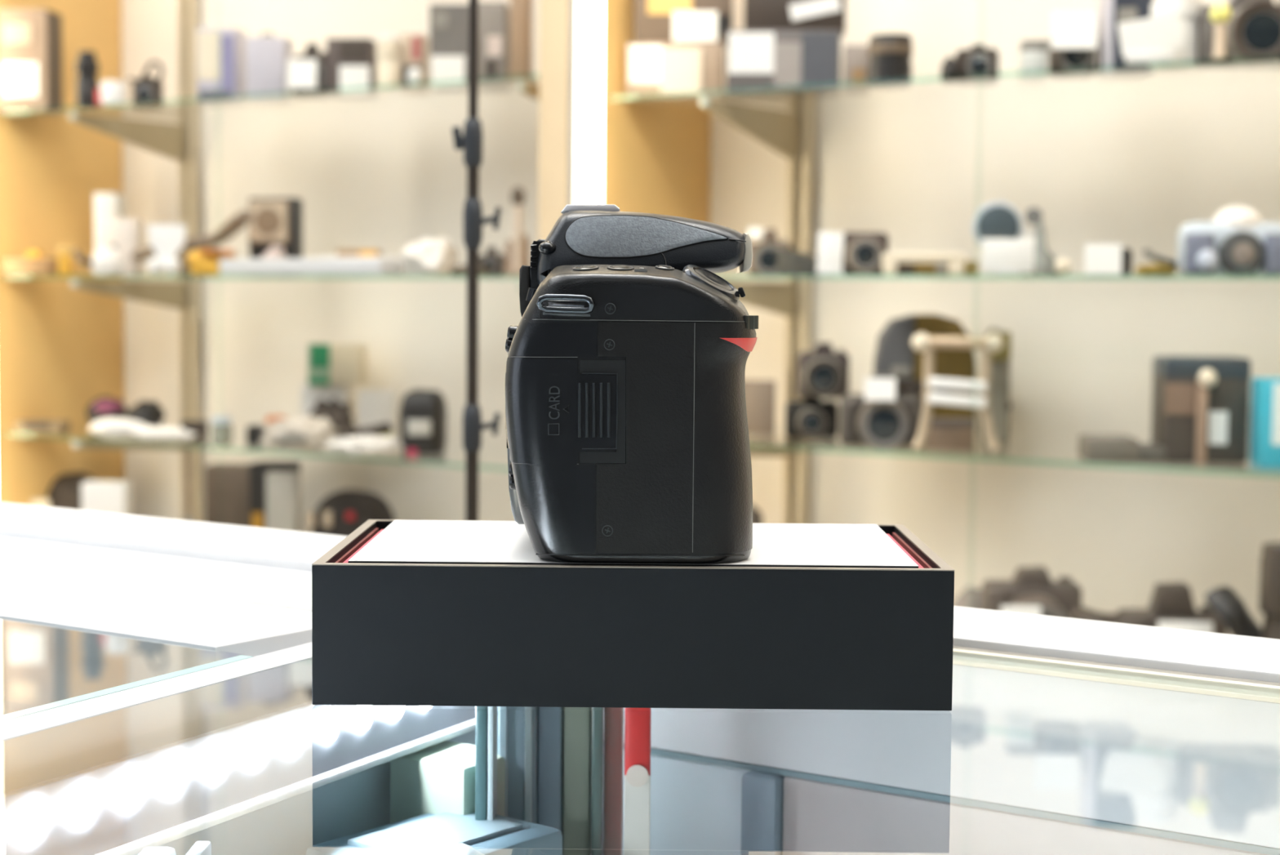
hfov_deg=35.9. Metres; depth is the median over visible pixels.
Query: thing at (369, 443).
plastic bag
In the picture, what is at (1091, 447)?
gadget
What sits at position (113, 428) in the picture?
strap
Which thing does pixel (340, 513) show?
bag
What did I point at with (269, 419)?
pouch
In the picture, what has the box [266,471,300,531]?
folder
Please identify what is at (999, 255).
carton
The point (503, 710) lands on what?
print
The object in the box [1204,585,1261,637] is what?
strap
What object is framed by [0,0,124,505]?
wall
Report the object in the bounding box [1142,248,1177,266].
lanyard
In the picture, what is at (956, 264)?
stand
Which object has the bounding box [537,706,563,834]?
carton
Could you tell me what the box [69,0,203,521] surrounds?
upright
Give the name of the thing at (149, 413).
pouch
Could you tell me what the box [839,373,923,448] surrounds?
camera
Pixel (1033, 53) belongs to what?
pouch
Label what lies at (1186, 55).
lens
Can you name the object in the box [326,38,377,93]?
carton
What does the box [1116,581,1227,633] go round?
camera
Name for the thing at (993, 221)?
mirror
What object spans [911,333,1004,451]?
frame
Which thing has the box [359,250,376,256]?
print
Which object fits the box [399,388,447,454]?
bag
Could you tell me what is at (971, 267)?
block
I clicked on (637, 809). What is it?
strip
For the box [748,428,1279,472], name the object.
glass shelf
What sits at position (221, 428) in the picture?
glass jar
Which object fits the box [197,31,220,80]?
print
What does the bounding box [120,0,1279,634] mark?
wall
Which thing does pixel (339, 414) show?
heap
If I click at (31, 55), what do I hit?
carton
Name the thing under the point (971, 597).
pouch
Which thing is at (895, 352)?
case
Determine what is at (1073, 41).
film camera
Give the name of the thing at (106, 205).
carton
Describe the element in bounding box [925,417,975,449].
crate
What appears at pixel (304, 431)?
plastic bag
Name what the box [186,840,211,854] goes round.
gadget
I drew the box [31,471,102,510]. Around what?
bag
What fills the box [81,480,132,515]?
box
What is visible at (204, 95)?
print
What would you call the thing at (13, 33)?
print
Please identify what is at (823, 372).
film camera
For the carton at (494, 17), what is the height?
0.118 m
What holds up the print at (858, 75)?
attached to the gadget at (856, 60)
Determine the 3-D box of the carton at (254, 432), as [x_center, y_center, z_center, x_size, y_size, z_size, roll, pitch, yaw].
[-0.582,0.010,2.997,0.020,0.027,0.040,1,4,4]
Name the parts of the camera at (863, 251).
glass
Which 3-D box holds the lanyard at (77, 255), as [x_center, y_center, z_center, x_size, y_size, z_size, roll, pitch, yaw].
[-0.861,-0.266,3.101,0.050,0.028,0.055,-1,4,-25]
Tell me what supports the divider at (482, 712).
in the glass display case at (1060, 735)
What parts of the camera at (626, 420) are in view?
dioptre knob, panel, panel, card door, lug seat, catch frame, panel, ring lever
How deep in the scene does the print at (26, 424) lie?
3.21 m
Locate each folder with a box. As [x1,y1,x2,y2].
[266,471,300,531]
[357,390,396,438]
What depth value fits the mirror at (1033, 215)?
2.27 m
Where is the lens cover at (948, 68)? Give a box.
[940,56,956,81]
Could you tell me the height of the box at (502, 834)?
0.068 m
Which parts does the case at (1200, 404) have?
lid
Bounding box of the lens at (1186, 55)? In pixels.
[1150,0,1202,68]
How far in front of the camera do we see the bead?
2.18 m
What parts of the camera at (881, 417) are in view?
glass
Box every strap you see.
[88,417,197,440]
[128,60,163,86]
[130,209,254,262]
[1068,605,1126,623]
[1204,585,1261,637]
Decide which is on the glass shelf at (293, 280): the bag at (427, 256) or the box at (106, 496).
the bag at (427, 256)
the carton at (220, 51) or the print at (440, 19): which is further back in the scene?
the carton at (220, 51)
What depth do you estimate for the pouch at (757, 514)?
2.58 m
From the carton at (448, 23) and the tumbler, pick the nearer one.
the tumbler
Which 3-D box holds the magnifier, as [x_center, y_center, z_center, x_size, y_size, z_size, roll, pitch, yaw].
[0.426,-0.218,2.285,0.084,0.085,0.022,1,4,4]
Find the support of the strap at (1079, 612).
attached to the camera at (1171, 604)
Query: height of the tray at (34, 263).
0.039 m
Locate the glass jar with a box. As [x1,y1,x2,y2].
[210,416,232,445]
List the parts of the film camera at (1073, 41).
glass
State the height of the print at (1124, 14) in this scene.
0.022 m
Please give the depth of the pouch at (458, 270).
2.74 m
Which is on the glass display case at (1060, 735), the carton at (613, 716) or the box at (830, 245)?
the carton at (613, 716)
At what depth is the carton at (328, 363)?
3.01 m
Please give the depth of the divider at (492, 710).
0.65 m
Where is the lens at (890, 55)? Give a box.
[868,33,912,85]
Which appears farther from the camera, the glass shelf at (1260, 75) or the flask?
the flask
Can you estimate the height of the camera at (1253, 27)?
0.098 m
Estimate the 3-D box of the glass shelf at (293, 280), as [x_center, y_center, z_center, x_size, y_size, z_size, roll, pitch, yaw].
[-0.491,-0.224,2.974,1.124,0.006,0.266,3,4,34]
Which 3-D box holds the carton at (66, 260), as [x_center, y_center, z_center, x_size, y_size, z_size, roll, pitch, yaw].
[-0.909,-0.264,3.136,0.019,0.046,0.030,1,4,4]
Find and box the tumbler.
[1258,542,1279,639]
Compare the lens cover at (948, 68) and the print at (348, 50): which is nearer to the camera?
the lens cover at (948, 68)
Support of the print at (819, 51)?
attached to the carton at (758, 60)
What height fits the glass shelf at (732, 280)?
0.006 m
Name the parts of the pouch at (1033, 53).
lid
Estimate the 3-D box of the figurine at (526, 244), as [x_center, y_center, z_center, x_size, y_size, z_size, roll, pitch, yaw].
[-0.162,-0.241,2.771,0.016,0.059,0.016,3,4,34]
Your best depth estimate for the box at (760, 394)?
2.58 m
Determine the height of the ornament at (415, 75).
0.024 m
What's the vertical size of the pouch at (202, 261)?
0.039 m
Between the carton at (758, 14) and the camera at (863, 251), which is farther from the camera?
the carton at (758, 14)
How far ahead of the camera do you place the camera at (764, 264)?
2.54 m
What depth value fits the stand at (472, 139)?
1.35 m
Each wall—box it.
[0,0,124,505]
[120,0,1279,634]
[537,0,711,239]
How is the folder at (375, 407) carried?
on the glass shelf at (488, 455)
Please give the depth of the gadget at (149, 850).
0.52 m
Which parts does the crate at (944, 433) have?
lid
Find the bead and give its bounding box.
[1054,257,1071,274]
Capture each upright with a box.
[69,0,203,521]
[182,444,195,520]
[516,81,538,289]
[700,97,815,523]
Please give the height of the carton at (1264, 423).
0.095 m
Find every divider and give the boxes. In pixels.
[475,706,488,819]
[487,706,497,819]
[591,706,604,854]
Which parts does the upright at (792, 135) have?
rail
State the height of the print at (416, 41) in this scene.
0.033 m
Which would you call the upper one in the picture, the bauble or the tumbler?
the bauble
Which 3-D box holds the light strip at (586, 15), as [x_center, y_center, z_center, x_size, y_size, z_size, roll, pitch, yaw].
[-0.062,-0.697,2.453,0.015,1.860,0.056,3,4,34]
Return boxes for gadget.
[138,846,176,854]
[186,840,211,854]
[843,44,870,87]
[1078,433,1165,462]
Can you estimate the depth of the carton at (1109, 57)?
2.20 m
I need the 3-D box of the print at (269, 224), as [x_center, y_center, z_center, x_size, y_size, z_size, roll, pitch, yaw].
[-0.566,-0.314,3.016,0.062,0.067,0.001,1,4,4]
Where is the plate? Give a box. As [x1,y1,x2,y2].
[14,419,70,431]
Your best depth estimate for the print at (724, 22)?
2.52 m
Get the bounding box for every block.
[300,383,352,415]
[963,260,978,275]
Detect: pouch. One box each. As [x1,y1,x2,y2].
[125,399,164,426]
[186,248,236,275]
[265,414,286,423]
[448,264,491,275]
[752,504,763,522]
[953,585,982,608]
[1019,40,1048,76]
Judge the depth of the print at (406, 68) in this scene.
2.79 m
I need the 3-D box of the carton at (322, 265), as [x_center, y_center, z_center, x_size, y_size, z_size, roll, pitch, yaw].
[-0.476,-0.232,2.847,0.316,0.026,0.050,3,4,34]
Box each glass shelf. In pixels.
[2,78,538,124]
[6,278,519,281]
[8,395,507,466]
[609,61,1279,118]
[724,279,1279,283]
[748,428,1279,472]
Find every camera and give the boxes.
[132,75,163,106]
[287,43,326,95]
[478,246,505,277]
[505,204,758,563]
[747,227,791,277]
[784,397,839,438]
[797,342,849,398]
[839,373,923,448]
[842,231,888,275]
[955,44,999,80]
[982,565,1082,617]
[1048,11,1097,75]
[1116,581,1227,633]
[1176,205,1279,276]
[1196,0,1279,66]
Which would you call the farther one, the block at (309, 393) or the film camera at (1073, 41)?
the block at (309, 393)
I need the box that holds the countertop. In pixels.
[0,502,346,721]
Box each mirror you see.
[977,205,1019,239]
[1024,207,1042,225]
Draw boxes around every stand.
[146,224,186,275]
[452,0,501,519]
[881,252,964,275]
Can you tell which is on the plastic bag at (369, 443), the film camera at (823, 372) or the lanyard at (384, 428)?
the lanyard at (384, 428)
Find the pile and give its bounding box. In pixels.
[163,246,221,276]
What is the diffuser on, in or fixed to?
attached to the camera at (626, 420)
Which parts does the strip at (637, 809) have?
white panel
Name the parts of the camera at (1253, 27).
glass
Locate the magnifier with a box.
[972,201,1044,275]
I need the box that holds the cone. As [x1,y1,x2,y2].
[1017,222,1060,275]
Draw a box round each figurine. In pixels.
[90,245,124,275]
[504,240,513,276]
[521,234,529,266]
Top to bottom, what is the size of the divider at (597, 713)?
0.114 m
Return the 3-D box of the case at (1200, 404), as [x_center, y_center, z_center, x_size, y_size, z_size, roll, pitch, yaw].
[0.623,-0.021,2.193,0.093,0.115,0.103,1,4,4]
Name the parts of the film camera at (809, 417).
glass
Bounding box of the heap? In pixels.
[308,396,356,437]
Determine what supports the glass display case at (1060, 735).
on the floor
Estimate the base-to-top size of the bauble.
0.056 m
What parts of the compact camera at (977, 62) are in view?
glass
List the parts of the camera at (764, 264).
glass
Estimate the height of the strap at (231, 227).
0.078 m
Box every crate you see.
[204,462,251,526]
[248,460,300,528]
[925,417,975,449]
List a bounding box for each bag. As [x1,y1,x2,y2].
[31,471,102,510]
[258,413,338,448]
[306,488,395,536]
[323,434,404,453]
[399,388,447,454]
[400,237,458,275]
[980,328,1011,444]
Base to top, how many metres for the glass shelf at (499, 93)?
0.006 m
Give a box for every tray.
[2,250,58,275]
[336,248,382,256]
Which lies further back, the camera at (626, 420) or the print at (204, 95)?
the print at (204, 95)
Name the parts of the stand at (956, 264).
leg, leg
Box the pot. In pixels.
[95,80,125,106]
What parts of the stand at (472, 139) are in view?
clamp knob, clamp knob, clamp knob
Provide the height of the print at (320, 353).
0.035 m
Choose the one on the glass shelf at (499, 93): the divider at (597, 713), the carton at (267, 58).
the carton at (267, 58)
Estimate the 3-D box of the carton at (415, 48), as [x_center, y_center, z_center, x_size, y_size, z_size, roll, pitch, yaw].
[-0.321,-0.517,2.818,0.032,0.081,0.052,1,4,4]
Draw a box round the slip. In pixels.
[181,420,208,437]
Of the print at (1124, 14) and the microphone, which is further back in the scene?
the microphone
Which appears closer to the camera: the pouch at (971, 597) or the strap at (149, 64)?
the pouch at (971, 597)
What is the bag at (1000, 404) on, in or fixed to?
on the glass shelf at (1014, 449)
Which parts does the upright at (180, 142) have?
rail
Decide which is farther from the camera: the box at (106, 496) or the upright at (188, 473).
the box at (106, 496)
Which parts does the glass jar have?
lid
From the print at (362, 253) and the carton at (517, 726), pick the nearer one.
the carton at (517, 726)
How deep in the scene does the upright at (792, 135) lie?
2.63 m
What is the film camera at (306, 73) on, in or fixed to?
on the glass shelf at (499, 93)
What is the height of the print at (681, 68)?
0.058 m
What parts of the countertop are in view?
panel, glass, rail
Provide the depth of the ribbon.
2.19 m
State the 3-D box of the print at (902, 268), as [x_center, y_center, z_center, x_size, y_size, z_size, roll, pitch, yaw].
[0.314,-0.188,2.345,0.022,0.012,0.001,1,4,4]
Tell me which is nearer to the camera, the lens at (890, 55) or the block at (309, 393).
the lens at (890, 55)
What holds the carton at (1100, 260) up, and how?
on the glass shelf at (732, 280)
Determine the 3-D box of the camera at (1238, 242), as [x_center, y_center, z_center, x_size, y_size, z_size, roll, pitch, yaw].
[0.649,-0.203,2.153,0.118,0.077,0.071,1,4,4]
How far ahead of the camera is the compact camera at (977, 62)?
2.31 m
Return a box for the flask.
[75,50,98,109]
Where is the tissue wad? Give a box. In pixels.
[262,244,287,257]
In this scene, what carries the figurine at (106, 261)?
on the glass shelf at (293, 280)
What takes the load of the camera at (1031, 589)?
on the base cabinet
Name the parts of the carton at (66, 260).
lid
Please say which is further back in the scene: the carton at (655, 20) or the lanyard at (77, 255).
the lanyard at (77, 255)
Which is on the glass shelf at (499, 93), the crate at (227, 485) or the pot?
the pot
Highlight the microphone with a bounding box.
[502,186,524,276]
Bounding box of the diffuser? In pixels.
[736,232,752,273]
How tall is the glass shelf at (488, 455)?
0.061 m
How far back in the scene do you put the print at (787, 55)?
2.43 m
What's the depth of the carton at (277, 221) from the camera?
3.02 m
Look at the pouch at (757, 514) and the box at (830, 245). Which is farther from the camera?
the pouch at (757, 514)
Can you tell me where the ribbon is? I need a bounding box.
[1133,263,1177,275]
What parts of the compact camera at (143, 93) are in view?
glass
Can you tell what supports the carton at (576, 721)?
on the glass display case at (1060, 735)
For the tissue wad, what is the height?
0.046 m
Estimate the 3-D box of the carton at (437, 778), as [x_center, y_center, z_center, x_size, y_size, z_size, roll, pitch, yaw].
[-0.064,0.153,0.679,0.033,0.084,0.030,3,4,34]
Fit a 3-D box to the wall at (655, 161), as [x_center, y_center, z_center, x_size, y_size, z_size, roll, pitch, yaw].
[-0.015,-0.356,2.605,0.047,2.600,0.333,3,4,34]
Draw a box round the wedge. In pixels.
[777,248,834,275]
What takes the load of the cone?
on the glass shelf at (732, 280)
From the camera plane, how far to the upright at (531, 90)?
2.60 m
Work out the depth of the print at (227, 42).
2.98 m
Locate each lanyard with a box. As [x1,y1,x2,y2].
[71,248,93,265]
[337,422,391,437]
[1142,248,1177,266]
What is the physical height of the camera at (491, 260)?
0.044 m
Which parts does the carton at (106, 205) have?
lid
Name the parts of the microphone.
stem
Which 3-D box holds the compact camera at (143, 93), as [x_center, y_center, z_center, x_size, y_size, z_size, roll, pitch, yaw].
[-0.770,-0.523,3.089,0.043,0.051,0.037,1,4,4]
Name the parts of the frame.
leg, leg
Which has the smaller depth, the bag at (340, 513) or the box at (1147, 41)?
the box at (1147, 41)
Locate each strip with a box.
[569,0,603,204]
[623,707,651,854]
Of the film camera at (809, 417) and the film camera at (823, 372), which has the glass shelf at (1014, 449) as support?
the film camera at (809, 417)
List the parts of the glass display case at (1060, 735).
counter light strip, panel, panel, panel post, rail, panel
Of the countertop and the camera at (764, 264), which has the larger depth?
the camera at (764, 264)
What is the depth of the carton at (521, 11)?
2.67 m
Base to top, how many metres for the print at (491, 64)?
0.024 m
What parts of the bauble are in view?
stem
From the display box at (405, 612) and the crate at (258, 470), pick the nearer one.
the display box at (405, 612)
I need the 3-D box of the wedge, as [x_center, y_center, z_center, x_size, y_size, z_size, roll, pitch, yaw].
[0.208,-0.207,2.474,0.062,0.034,0.040,3,4,34]
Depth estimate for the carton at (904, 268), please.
2.34 m
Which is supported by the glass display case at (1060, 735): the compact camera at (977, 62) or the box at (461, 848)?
the box at (461, 848)
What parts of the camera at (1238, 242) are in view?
grip panel, glass, grip panel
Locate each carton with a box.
[0,8,62,114]
[57,246,75,275]
[93,192,125,276]
[97,218,143,275]
[196,27,246,102]
[219,256,403,275]
[245,32,293,98]
[246,424,265,444]
[248,197,302,276]
[307,342,368,385]
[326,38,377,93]
[390,740,507,822]
[400,34,429,88]
[429,4,468,85]
[478,1,510,82]
[497,706,537,823]
[509,0,533,80]
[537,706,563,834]
[562,706,591,854]
[603,706,623,854]
[626,42,724,99]
[633,0,733,48]
[726,29,840,93]
[743,0,845,37]
[893,262,949,275]
[981,238,1034,274]
[1084,244,1132,275]
[1096,0,1154,71]
[1248,377,1279,467]
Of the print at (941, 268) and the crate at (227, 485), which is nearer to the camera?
the print at (941, 268)
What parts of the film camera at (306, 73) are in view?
glass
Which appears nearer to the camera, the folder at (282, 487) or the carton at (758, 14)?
the carton at (758, 14)
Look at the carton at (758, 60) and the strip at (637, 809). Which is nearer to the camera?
the strip at (637, 809)
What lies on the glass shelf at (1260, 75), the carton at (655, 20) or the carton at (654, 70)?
the carton at (654, 70)
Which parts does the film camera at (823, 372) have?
glass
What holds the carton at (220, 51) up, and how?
on the glass shelf at (499, 93)
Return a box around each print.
[3,22,31,44]
[22,421,50,428]
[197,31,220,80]
[199,90,231,101]
[220,35,234,95]
[248,199,288,243]
[311,344,329,367]
[338,40,368,59]
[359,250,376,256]
[402,65,422,85]
[411,36,421,59]
[433,12,447,27]
[486,59,495,76]
[498,706,507,816]
[660,48,702,93]
[717,15,731,34]
[773,41,801,86]
[800,32,838,89]
[851,68,865,86]
[896,263,914,274]
[936,262,946,275]
[1117,7,1137,23]
[1164,383,1196,414]
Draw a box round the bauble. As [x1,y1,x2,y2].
[1209,3,1231,58]
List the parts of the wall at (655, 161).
panel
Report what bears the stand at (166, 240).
on the glass shelf at (293, 280)
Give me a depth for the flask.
3.07 m
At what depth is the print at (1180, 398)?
2.16 m
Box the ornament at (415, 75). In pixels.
[407,67,422,85]
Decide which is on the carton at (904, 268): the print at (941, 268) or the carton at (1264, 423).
the print at (941, 268)
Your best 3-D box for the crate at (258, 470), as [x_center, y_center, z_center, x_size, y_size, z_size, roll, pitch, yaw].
[-0.565,0.132,3.064,0.066,0.157,0.061,1,4,4]
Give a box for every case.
[0,605,1279,854]
[873,314,975,443]
[1151,355,1250,463]
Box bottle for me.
[376,35,400,89]
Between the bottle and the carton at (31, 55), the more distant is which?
the carton at (31, 55)
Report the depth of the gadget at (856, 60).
2.42 m
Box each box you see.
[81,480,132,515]
[305,811,562,854]
[311,519,954,710]
[375,842,484,854]
[745,379,775,434]
[817,231,844,275]
[1117,12,1184,64]
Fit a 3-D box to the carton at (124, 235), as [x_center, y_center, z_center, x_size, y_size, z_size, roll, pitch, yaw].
[-0.835,-0.289,3.177,0.061,0.091,0.046,1,4,4]

